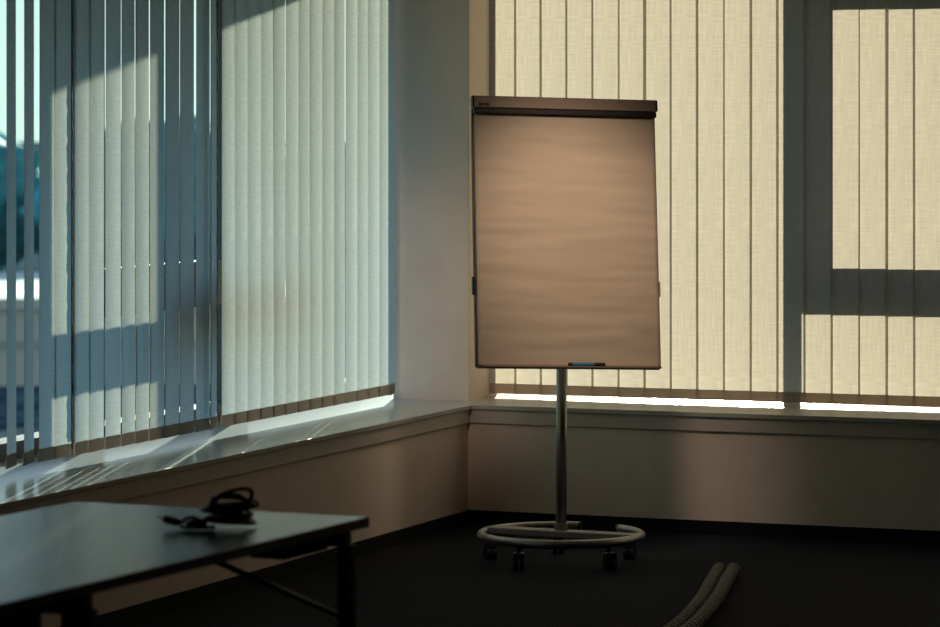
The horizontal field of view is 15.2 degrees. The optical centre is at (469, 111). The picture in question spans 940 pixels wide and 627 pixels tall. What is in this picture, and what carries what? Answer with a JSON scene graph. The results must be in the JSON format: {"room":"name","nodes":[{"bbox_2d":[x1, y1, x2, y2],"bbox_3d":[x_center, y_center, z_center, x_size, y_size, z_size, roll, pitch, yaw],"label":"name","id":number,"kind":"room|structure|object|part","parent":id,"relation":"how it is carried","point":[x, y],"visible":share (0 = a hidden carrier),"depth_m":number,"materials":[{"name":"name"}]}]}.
{"room":"meeting room","nodes":[
{"label":"meeting room","id":0,"kind":"room"},
{"bbox_2d":[41,423,467,626],"bbox_3d":[-3.157,0.325,7.862,0.760,2.800,15.200,0,0,22],"label":"wall","id":1,"kind":"structure","parent":0,"point":[401,483],"depth_m":13.61,"materials":[{"name":"paint"}]},
{"bbox_2d":[5,0,70,468],"bbox_3d":[-1.673,0.118,11.477,0.050,2.147,1.615,0,0,22],"label":"vertical blind","id":2,"kind":"object","parent":1,"relation":"attached to","point":[54,15],"visible":1,"depth_m":12.04,"materials":[{"name":"fabric"}]},
{"bbox_2d":[0,0,221,461],"bbox_3d":[-1.351,0.185,13.256,0.110,2.160,5.360,0,0,22],"label":"window","id":3,"kind":"structure","parent":1,"relation":"in","point":[19,438],"depth_m":13.09,"materials":[{"name":"grey"}]},
{"bbox_2d":[71,0,209,455],"bbox_3d":[-1.177,0.118,12.733,0.050,2.147,1.100,0,0,22],"label":"vertical blind","id":4,"kind":"object","parent":1,"relation":"attached to","point":[127,21],"visible":1,"depth_m":12.66,"materials":[{"name":"fabric"}]},
{"bbox_3d":[-1.385,0.117,12.234,0.018,2.044,0.019,0,0,22],"label":"control chain","id":5,"kind":"part","parent":4,"relation":"part of","materials":[{"name":"black"}]},
{"bbox_2d":[0,394,501,515],"bbox_3d":[-1.007,1.264,13.072,0.646,0.078,5.270,0,0,22],"label":"windowsill","id":6,"kind":"structure","parent":1,"relation":"attached to","point":[111,475],"depth_m":12.83,"materials":[{"name":"laminate"}]},
{"bbox_2d":[59,510,468,626],"bbox_3d":[-2.800,1.697,7.715,0.012,0.056,15.188,0,0,22],"label":"baseboard","id":7,"kind":"structure","parent":1,"relation":"attached to","point":[138,612],"depth_m":12.92,"materials":[{"name":"black carpet"}]},
{"bbox_2d":[209,0,394,429],"bbox_3d":[-0.652,0.118,14.077,0.064,2.147,1.864,0,0,22],"label":"vertical blind","id":8,"kind":"object","parent":1,"relation":"attached to","point":[282,60],"visible":1,"depth_m":14.05,"materials":[{"name":"fabric"}]},
{"bbox_3d":[-0.959,0.117,13.338,0.014,2.044,0.015,0,0,22],"label":"control chain","id":9,"kind":"part","parent":8,"relation":"part of","materials":[{"name":"black"}]},
{"bbox_2d":[393,0,496,400],"bbox_3d":[-0.105,0.185,15.156,0.350,2.160,0.330,0,0,22],"label":"wall","id":10,"kind":"structure","parent":0,"point":[442,47],"depth_m":15.00,"materials":[{"name":"paint"}]},
{"bbox_2d":[120,524,939,626],"bbox_3d":[0.474,1.775,6.846,8.260,0.100,15.980,0,0,22],"label":"floor","id":11,"kind":"structure","parent":0,"point":[444,578],"depth_m":12.76,"materials":[{"name":"carpet"}]},
{"bbox_2d":[0,502,368,626],"bbox_3d":[-1.015,1.357,7.939,0.836,0.735,1.876,0,0,25],"label":"folding table","id":12,"kind":"object","parent":11,"relation":"on","point":[54,559],"visible":0.99,"depth_m":8.16,"materials":[{"name":"laminate"}]},
{"bbox_3d":[-1.008,1.385,8.881,0.035,0.669,0.035,0,0,25],"label":"leg","id":13,"kind":"part","parent":12,"relation":"part of","materials":[{"name":"black metal"}]},
{"bbox_3d":[-0.808,1.385,7.443,0.035,0.669,0.035,0,0,25],"label":"leg","id":14,"kind":"part","parent":12,"relation":"part of","materials":[{"name":"black metal"}]},
{"bbox_2d":[157,487,259,529],"bbox_3d":[-0.621,0.942,8.395,0.244,0.096,0.127,0,0,0],"label":"power cable","id":15,"kind":"object","parent":12,"relation":"on","point":[225,513],"visible":1,"depth_m":8.36,"materials":[{"name":"black rubber"}]},
{"bbox_3d":[-0.299,1.385,8.557,0.035,0.669,0.035,0,0,25],"label":"leg","id":16,"kind":"part","parent":12,"relation":"part of","materials":[{"name":"black metal"}]},
{"bbox_2d":[470,95,661,570],"bbox_3d":[0.364,0.831,13.500,0.728,1.788,0.648,0,0,0],"label":"flip chart","id":17,"kind":"object","parent":11,"relation":"on","point":[566,269],"visible":1,"depth_m":13.40,"materials":[{"name":"beige paper"}]},
{"bbox_3d":[0.014,0.655,13.300,0.013,0.069,0.022,1,-10,-13],"label":"arm","id":18,"kind":"part","parent":17,"relation":"part of","materials":[{"name":"black plastic"}]},
{"bbox_3d":[0.014,0.473,13.341,0.004,0.986,0.021,1,-10,-13],"label":"trim","id":19,"kind":"part","parent":17,"relation":"part of","materials":[{"name":"black metal"}]},
{"bbox_3d":[0.348,1.614,13.500,0.600,0.026,0.068,0,0,25],"label":"plate","id":20,"kind":"part","parent":17,"relation":"part of","materials":[{"name":"grey metal"}]},
{"bbox_2d":[480,365,661,369],"bbox_3d":[0.383,0.964,13.304,0.696,0.004,0.055,1,-10,-13],"label":"tray","id":21,"kind":"object","parent":17,"relation":"on","point":[607,367],"depth_m":13.30,"materials":[{"name":"beige metal"}]},
{"bbox_2d":[568,362,604,365],"bbox_3d":[0.440,0.954,13.305,0.143,0.018,0.015,0,0,-13],"label":"marker pen","id":22,"kind":"object","parent":17,"relation":"on","point":[572,363],"visible":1,"depth_m":13.30,"materials":[{"name":"blue plastic"}]},
{"bbox_3d":[0.715,0.491,13.507,0.004,0.986,0.021,1,-10,-13],"label":"trim","id":23,"kind":"part","parent":17,"relation":"part of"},
{"bbox_2d":[663,562,741,626],"bbox_3d":[0.749,1.700,11.990,0.168,0.051,2.624,0,0,12],"label":"hose","id":24,"kind":"object","parent":11,"relation":"on","point":[714,589],"visible":1,"depth_m":12.21,"materials":[{"name":"grey plastic"}]},
{"bbox_2d":[468,423,939,530],"bbox_3d":[3.269,0.325,13.913,8.260,2.800,0.780,0,0,22],"label":"wall","id":25,"kind":"structure","parent":0,"point":[798,479],"depth_m":14.40,"materials":[{"name":"paint"}]},
{"bbox_2d":[469,394,939,438],"bbox_3d":[1.993,1.264,14.344,4.150,0.078,0.696,0,0,22],"label":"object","id":26,"kind":"structure","parent":25,"relation":"attached to","point":[518,409],"depth_m":14.47,"materials":[{"name":"laminate"}]},
{"bbox_3d":[1.895,1.274,14.029,4.100,0.058,0.014,0,0,22],"label":"sill","id":27,"kind":"part","parent":26,"relation":"part of","materials":[{"name":"beige"}]},
{"bbox_2d":[469,510,939,544],"bbox_3d":[3.477,1.697,13.405,7.500,0.056,0.012,0,0,22],"label":"baseboard","id":28,"kind":"structure","parent":25,"relation":"attached to","point":[883,535],"depth_m":14.35,"materials":[{"name":"black carpet"}]},
{"bbox_2d":[489,0,939,406],"bbox_3d":[1.942,0.128,14.427,4.005,2.165,0.050,0,0,22],"label":"vertical blind","id":29,"kind":"object","parent":25,"relation":"attached to","point":[797,142],"visible":0.79,"depth_m":14.69,"materials":[{"name":"fabric"}]},
{"label":"outside","id":30,"kind":"structure","parent":0,"visible":0},
{"bbox_2d":[0,142,285,437],"bbox_3d":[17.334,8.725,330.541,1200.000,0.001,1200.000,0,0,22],"label":"ground","id":31,"kind":"structure","parent":30,"point":[20,266],"depth_m":106.24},
{"bbox_2d":[0,132,22,147],"bbox_3d":[-27.031,4.581,174.808,12.251,8.341,12.067,0,0,22],"label":"tree","id":32,"kind":"object","parent":31,"relation":"on","point":[3,137],"visible":0.02,"depth_m":173.63,"materials":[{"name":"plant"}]},
{"bbox_2d":[0,139,38,271],"bbox_3d":[-24.577,4.539,161.950,12.728,8.608,12.242,0,0,22],"label":"tree","id":33,"kind":"object","parent":31,"relation":"on","point":[3,146],"visible":0.32,"depth_m":159.72,"materials":[{"name":"green plant"}]},
{"bbox_2d":[0,272,285,385],"bbox_3d":[-15.482,7.325,121.134,18.400,2.800,18.400,0,0,-6],"label":"building","id":34,"kind":"structure","parent":31,"relation":"on","point":[3,275],"depth_m":112.27,"materials":[{"name":"grey"}]},
{"bbox_2d":[19,120,285,266],"bbox_3d":[-12.505,4.455,155.769,12.870,8.592,12.680,0,0,22],"label":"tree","id":35,"kind":"object","parent":31,"relation":"on","point":[36,194],"visible":0.02,"depth_m":151.19,"materials":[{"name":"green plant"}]},
{"bbox_2d":[179,115,285,149],"bbox_3d":[-13.590,4.387,171.761,12.099,8.729,12.712,0,0,22],"label":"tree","id":36,"kind":"object","parent":31,"relation":"on","point":[179,115],"visible":0.02,"depth_m":170.94,"materials":[{"name":"green plant"}]}
]}

